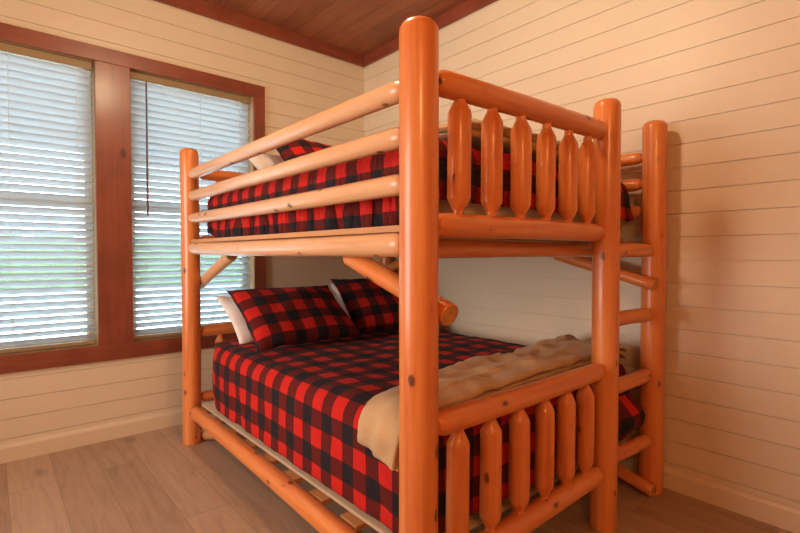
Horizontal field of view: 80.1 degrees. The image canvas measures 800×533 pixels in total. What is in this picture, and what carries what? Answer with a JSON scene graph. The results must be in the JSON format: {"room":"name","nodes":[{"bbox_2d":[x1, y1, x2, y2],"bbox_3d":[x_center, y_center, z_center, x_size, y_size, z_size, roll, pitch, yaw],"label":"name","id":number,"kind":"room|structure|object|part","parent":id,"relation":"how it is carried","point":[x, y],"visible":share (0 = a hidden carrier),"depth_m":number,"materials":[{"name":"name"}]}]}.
{"room":"bedroom","nodes":[
{"label":"bedroom","id":0,"kind":"room"},
{"bbox_2d":[0,0,363,444],"bbox_3d":[-1.813,-0.341,2.694,4.176,2.672,0.160,-1,2,-41],"label":"wall","id":1,"kind":"structure","parent":0,"point":[299,83],"depth_m":2.89,"materials":[{"name":"beige paint"}]},
{"bbox_2d":[0,40,97,355],"bbox_3d":[-2.042,-0.346,2.490,0.783,1.631,0.150,-1,2,-41],"label":"window","id":2,"kind":"structure","parent":1,"relation":"in","point":[95,318],"depth_m":2.71,"materials":[{"name":"beige plastic"}]},
{"bbox_2d":[0,41,95,353],"bbox_3d":[-2.023,-0.347,2.468,0.731,1.590,0.057,-1,2,-41],"label":"window blind","id":3,"kind":"object","parent":2,"relation":"attached to","point":[45,97],"visible":1,"depth_m":2.56,"materials":[{"name":"grey plastic"}]},
{"bbox_3d":[-2.009,-0.335,2.452,0.002,1.535,0.002,-1,2,-41],"label":"ladder cord","id":4,"kind":"part","parent":3,"relation":"part of","materials":[{"name":"white fabric"}]},
{"bbox_3d":[-2.025,0.438,2.488,0.731,0.020,0.044,-1,2,-41],"label":"rail","id":5,"kind":"part","parent":3,"relation":"part of","materials":[{"name":"white plastic"}]},
{"bbox_3d":[-1.787,-0.340,2.642,0.002,1.535,0.002,-1,2,-41],"label":"ladder cord","id":6,"kind":"part","parent":3,"relation":"part of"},
{"bbox_2d":[0,409,215,463],"bbox_3d":[-1.812,0.951,2.609,4.026,0.093,0.016,-1,2,-41],"label":"baseboard","id":7,"kind":"structure","parent":1,"relation":"attached to","point":[14,451],"depth_m":2.65,"materials":[{"name":"beige paint"}]},
{"bbox_2d":[94,60,133,345],"bbox_3d":[-1.641,-0.352,2.730,0.175,1.595,0.030,-1,2,-41],"label":"trim","id":8,"kind":"structure","parent":1,"relation":"attached to","point":[112,112],"depth_m":2.72,"materials":[{"name":"brown wood"}]},
{"bbox_2d":[0,333,237,373],"bbox_3d":[-1.638,0.491,2.746,1.837,0.091,0.020,-1,2,-41],"label":"trim","id":9,"kind":"structure","parent":1,"relation":"attached to","point":[21,362],"depth_m":2.67,"materials":[{"name":"brown wood"}]},
{"bbox_2d":[0,22,264,98],"bbox_3d":[-1.638,-1.190,2.705,1.837,0.082,0.020,-1,2,-41],"label":"trim","id":10,"kind":"structure","parent":1,"relation":"attached to","point":[10,33],"depth_m":2.73,"materials":[{"name":"brown wood"}]},
{"bbox_2d":[130,69,253,341],"bbox_3d":[-1.343,-0.360,3.091,0.783,1.631,0.150,-1,2,-41],"label":"window","id":11,"kind":"structure","parent":1,"relation":"in","point":[250,108],"depth_m":3.26,"materials":[{"name":"beige plastic"}]},
{"bbox_3d":[-1.369,-0.361,3.122,0.747,1.595,0.040,-1,2,-41],"label":"sash","id":12,"kind":"part","parent":11,"relation":"part of","materials":[{"name":"beige plastic"}]},
{"bbox_2d":[130,71,250,339],"bbox_3d":[-1.321,-0.361,3.066,0.731,1.590,0.067,-1,2,-41],"label":"window blind","id":13,"kind":"object","parent":11,"relation":"attached to","point":[167,115],"visible":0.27,"depth_m":2.97,"materials":[{"name":"grey plastic"}]},
{"bbox_3d":[-1.521,-0.345,2.872,0.002,1.535,0.002,-1,2,-41],"label":"ladder cord","id":14,"kind":"part","parent":13,"relation":"part of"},
{"bbox_3d":[-1.326,0.423,3.089,0.731,0.020,0.044,-1,2,-41],"label":"rail","id":15,"kind":"part","parent":13,"relation":"part of","materials":[{"name":"white plastic"}]},
{"bbox_3d":[-1.282,-0.350,3.077,0.002,1.535,0.002,-1,2,-41],"label":"ladder cord","id":16,"kind":"part","parent":13,"relation":"part of","materials":[{"name":"white fabric"}]},
{"bbox_3d":[-1.089,-0.354,3.244,0.002,1.535,0.002,-1,2,-41],"label":"ladder cord","id":17,"kind":"part","parent":13,"relation":"part of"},
{"bbox_2d":[153,0,363,66],"bbox_3d":[-1.811,-1.629,2.546,4.026,0.089,0.020,-1,2,-41],"label":"trim","id":18,"kind":"structure","parent":1,"relation":"attached to","point":[199,7],"depth_m":3.29,"materials":[{"name":"brown wood"}]},
{"bbox_2d":[252,96,265,288],"bbox_3d":[-0.973,-0.365,3.297,0.083,1.595,0.020,-1,2,-41],"label":"trim","id":19,"kind":"structure","parent":1,"relation":"attached to","point":[258,103],"depth_m":3.28,"materials":[{"name":"brown wood"}]},
{"bbox_2d":[202,0,465,54],"bbox_3d":[-0.239,-1.680,0.718,4.326,0.100,5.160,-1,2,-41],"label":"ceiling","id":20,"kind":"structure","parent":0,"point":[361,27],"depth_m":3.19,"materials":[{"name":"brown wood"}]},
{"bbox_2d":[0,424,792,532],"bbox_3d":[-0.239,1.092,0.784,4.326,0.100,5.160,-1,2,-41],"label":"floor","id":21,"kind":"structure","parent":0,"point":[146,482],"depth_m":2.04,"materials":[{"name":"brown wood"}]},
{"bbox_2d":[179,16,667,532],"bbox_3d":[-0.030,0.184,2.395,1.550,1.668,2.050,-1,2,-41],"label":"bunk bed","id":22,"kind":"object","parent":21,"relation":"on","point":[589,176],"visible":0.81,"depth_m":1.54,"materials":[{"name":"brown wood"}]},
{"bbox_3d":[-1.175,0.170,2.674,0.102,1.652,0.101,1,1,23],"label":"post","id":23,"kind":"part","parent":22,"relation":"part of","materials":[{"name":"brown wood"}]},
{"bbox_3d":[-0.642,-0.152,3.126,1.411,0.069,0.068,-1,39,-41],"label":"headboard rail","id":24,"kind":"part","parent":22,"relation":"part of","materials":[{"name":"brown wood"}]},
{"bbox_3d":[-0.640,0.734,3.145,1.411,0.067,0.069,-1,-14,-41],"label":"headboard rail","id":25,"kind":"part","parent":22,"relation":"part of","materials":[{"name":"brown wood"}]},
{"bbox_3d":[-0.643,0.356,3.140,1.411,0.071,0.070,-1,-36,-41],"label":"headboard rail","id":26,"kind":"part","parent":22,"relation":"part of","materials":[{"name":"brown wood"}]},
{"bbox_3d":[-0.641,-0.533,3.115,1.411,0.071,0.070,-1,12,-41],"label":"headboard rail","id":27,"kind":"part","parent":22,"relation":"part of","materials":[{"name":"brown wood"}]},
{"bbox_3d":[-0.564,0.828,1.951,0.075,0.075,1.918,-32,21,-34],"label":"rail","id":28,"kind":"part","parent":22,"relation":"part of","materials":[{"name":"brown wood"}]},
{"bbox_3d":[-0.564,-0.076,1.929,1.918,0.068,0.068,2,-32,50],"label":"rail","id":29,"kind":"part","parent":22,"relation":"part of","materials":[{"name":"brown wood"}]},
{"bbox_3d":[-0.566,-0.237,1.924,0.060,0.059,1.918,-8,7,-39],"label":"guard rail","id":30,"kind":"part","parent":22,"relation":"part of","materials":[{"name":"brown wood"}]},
{"bbox_3d":[-0.567,-0.361,1.921,0.060,0.058,1.918,-14,10,-39],"label":"guard rail","id":31,"kind":"part","parent":22,"relation":"part of","materials":[{"name":"brown wood"}]},
{"bbox_3d":[-0.567,-0.481,1.917,0.060,0.060,1.918,-41,26,-31],"label":"guard rail","id":32,"kind":"part","parent":22,"relation":"part of","materials":[{"name":"brown wood"}]},
{"bbox_3d":[-0.106,0.148,3.593,0.102,1.652,0.100,1,1,24],"label":"post","id":33,"kind":"part","parent":22,"relation":"part of","materials":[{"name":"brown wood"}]},
{"bbox_2d":[202,402,625,532],"bbox_3d":[-0.042,0.780,2.401,1.286,0.016,1.775,-1,2,-41],"label":"mattress","id":34,"kind":"object","parent":22,"relation":"on","point":[475,520],"visible":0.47,"depth_m":1.70,"materials":[{"name":"beige fabric"}]},
{"bbox_2d":[212,329,644,532],"bbox_3d":[0.012,0.586,2.345,1.336,0.365,1.826,-1,2,-41],"label":"comforter","id":35,"kind":"object","parent":34,"relation":"on","point":[305,403],"visible":0.4,"depth_m":1.85,"materials":[{"name":"red fabric"}]},
{"bbox_2d":[215,296,253,343],"bbox_3d":[-0.646,0.263,2.631,0.640,0.226,0.287,-1,2,-44],"label":"pillow","id":36,"kind":"object","parent":35,"relation":"on","point":[234,314],"visible":0.09,"depth_m":2.43,"materials":[{"name":"fabric"}]},
{"bbox_2d":[225,285,362,351],"bbox_3d":[-0.541,0.250,2.497,0.621,0.271,0.341,-1,2,-44],"label":"plaid pillow","id":37,"kind":"object","parent":35,"relation":"on","point":[273,317],"visible":1,"depth_m":2.40,"materials":[{"name":"red fabric"}]},
{"bbox_2d":[330,284,350,318],"bbox_3d":[-0.143,0.245,3.154,0.601,0.280,0.236,-1,2,-37],"label":"pillow","id":38,"kind":"object","parent":35,"relation":"on","point":[333,286],"visible":0.02,"depth_m":3.00,"materials":[{"name":"fabric"}]},
{"bbox_2d":[330,278,398,333],"bbox_3d":[-0.100,0.230,2.958,0.605,0.315,0.307,-1,2,-38],"label":"plaid pillow","id":39,"kind":"object","parent":35,"relation":"on","point":[371,308],"visible":0.56,"depth_m":2.82,"materials":[{"name":"red fabric"}]},
{"bbox_2d":[357,334,627,471],"bbox_3d":[0.435,0.438,1.818,1.461,0.204,0.318,-1,2,-44],"label":"throw blanket","id":40,"kind":"object","parent":35,"relation":"on","point":[475,377],"visible":0.85,"depth_m":1.58,"materials":[{"name":"beige fabric"}]},
{"bbox_3d":[0.047,0.212,1.196,0.100,1.638,0.102,1,2,31],"label":"post","id":41,"kind":"part","parent":22,"relation":"part of","materials":[{"name":"brown wood"}]},
{"bbox_2d":[439,199,591,222],"bbox_3d":[-0.030,-0.242,2.397,1.224,0.210,1.762,-1,2,-41],"label":"mattress","id":42,"kind":"object","parent":22,"relation":"on","point":[444,206],"visible":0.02,"depth_m":1.54,"materials":[{"name":"fabric"}]},
{"bbox_2d":[207,138,632,237],"bbox_3d":[0.012,-0.274,2.337,1.341,0.278,1.711,-1,2,-41],"label":"comforter","id":43,"kind":"object","parent":42,"relation":"on","point":[382,211],"visible":0.35,"depth_m":1.62,"materials":[{"name":"red fabric"}]},
{"bbox_2d":[248,154,283,169],"bbox_3d":[-0.553,-0.532,2.739,0.620,0.232,0.336,-1,2,-44],"label":"pillow","id":44,"kind":"object","parent":43,"relation":"on","point":[261,161],"visible":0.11,"depth_m":2.59,"materials":[{"name":"fabric"}]},
{"bbox_2d":[266,135,331,160],"bbox_3d":[-0.393,-0.565,2.644,0.602,0.292,0.340,-1,2,-44],"label":"plaid pillow","id":45,"kind":"object","parent":43,"relation":"on","point":[301,147],"visible":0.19,"depth_m":2.50,"materials":[{"name":"red fabric"}]},
{"bbox_2d":[439,118,578,164],"bbox_3d":[0.467,-0.457,1.884,1.023,0.088,0.346,-1,2,-41],"label":"throw blanket","id":46,"kind":"object","parent":43,"relation":"on","point":[476,124],"visible":0.1,"depth_m":1.57,"materials":[{"name":"fabric"}]},
{"bbox_3d":[0.420,0.406,1.522,0.984,0.072,0.070,-1,-6,-41],"label":"footboard rail","id":47,"kind":"part","parent":22,"relation":"part of","materials":[{"name":"brown wood"}]},
{"bbox_3d":[0.419,-0.118,1.511,0.984,0.070,0.068,-2,-17,-41],"label":"footboard rail","id":48,"kind":"part","parent":22,"relation":"part of","materials":[{"name":"brown wood"}]},
{"bbox_3d":[0.420,-0.493,1.500,0.984,0.072,0.070,-3,24,-41],"label":"footboard rail","id":49,"kind":"part","parent":22,"relation":"part of","materials":[{"name":"brown wood"}]},
{"bbox_3d":[0.421,0.802,1.531,0.984,0.073,0.075,-2,47,-41],"label":"footboard rail","id":50,"kind":"part","parent":22,"relation":"part of","materials":[{"name":"brown wood"}]},
{"bbox_3d":[0.793,0.190,1.837,0.101,1.652,0.102,1,2,41],"label":"ladder post","id":51,"kind":"part","parent":22,"relation":"part of","materials":[{"name":"brown wood"}]},
{"bbox_3d":[0.511,-0.100,2.854,0.068,0.068,1.918,28,-17,-37],"label":"rail","id":52,"kind":"part","parent":22,"relation":"part of","materials":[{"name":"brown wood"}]},
{"bbox_3d":[0.512,-0.391,2.848,0.058,0.061,1.918,36,-22,-35],"label":"guard rail","id":53,"kind":"part","parent":22,"relation":"part of","materials":[{"name":"brown wood"}]},
{"bbox_3d":[0.512,-0.510,2.845,0.059,0.061,1.918,1,1,-40],"label":"guard rail","id":54,"kind":"part","parent":22,"relation":"part of","materials":[{"name":"brown wood"}]},
{"bbox_3d":[0.510,-0.267,2.849,0.060,0.060,1.918,-25,17,-37],"label":"guard rail","id":55,"kind":"part","parent":22,"relation":"part of","materials":[{"name":"brown wood"}]},
{"bbox_3d":[1.131,0.183,2.129,0.103,1.652,0.101,0,1,19],"label":"post","id":56,"kind":"part","parent":22,"relation":"part of","materials":[{"name":"brown wood"}]},
{"bbox_2d":[364,0,799,507],"bbox_3d":[1.345,-0.327,2.111,0.150,2.672,4.856,-1,2,-41],"label":"wall","id":57,"kind":"structure","parent":0,"point":[723,76],"depth_m":2.08,"materials":[{"name":"beige paint"}]},
{"bbox_2d":[364,0,497,66],"bbox_3d":[1.289,-1.616,2.015,0.020,0.089,4.830,-1,2,-41],"label":"trim","id":58,"kind":"structure","parent":57,"relation":"attached to","point":[467,7],"depth_m":3.15,"materials":[{"name":"brown wood"}]},
{"bbox_2d":[618,456,799,532],"bbox_3d":[1.289,0.964,2.079,0.016,0.093,4.834,-1,2,-41],"label":"baseboard","id":59,"kind":"structure","parent":57,"relation":"attached to","point":[781,515],"depth_m":1.98,"materials":[{"name":"beige paint"}]},
{"label":"outside","id":60,"kind":"structure","parent":0,"visible":0},
{"bbox_2d":[0,285,239,341],"bbox_3d":[-7.774,1.185,16.729,38.000,0.050,28.550,-1,2,-41],"label":"ground","id":61,"kind":"structure","parent":60,"point":[228,285],"depth_m":12.50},
{"bbox_2d":[0,235,239,288],"bbox_3d":[-14.576,-0.349,23.064,34.000,2.715,2.614,-1,2,-41],"label":"hedge","id":62,"kind":"object","parent":61,"relation":"on","point":[0,235],"visible":0.03,"depth_m":21.48,"materials":[{"name":"green plant"}]}
]}

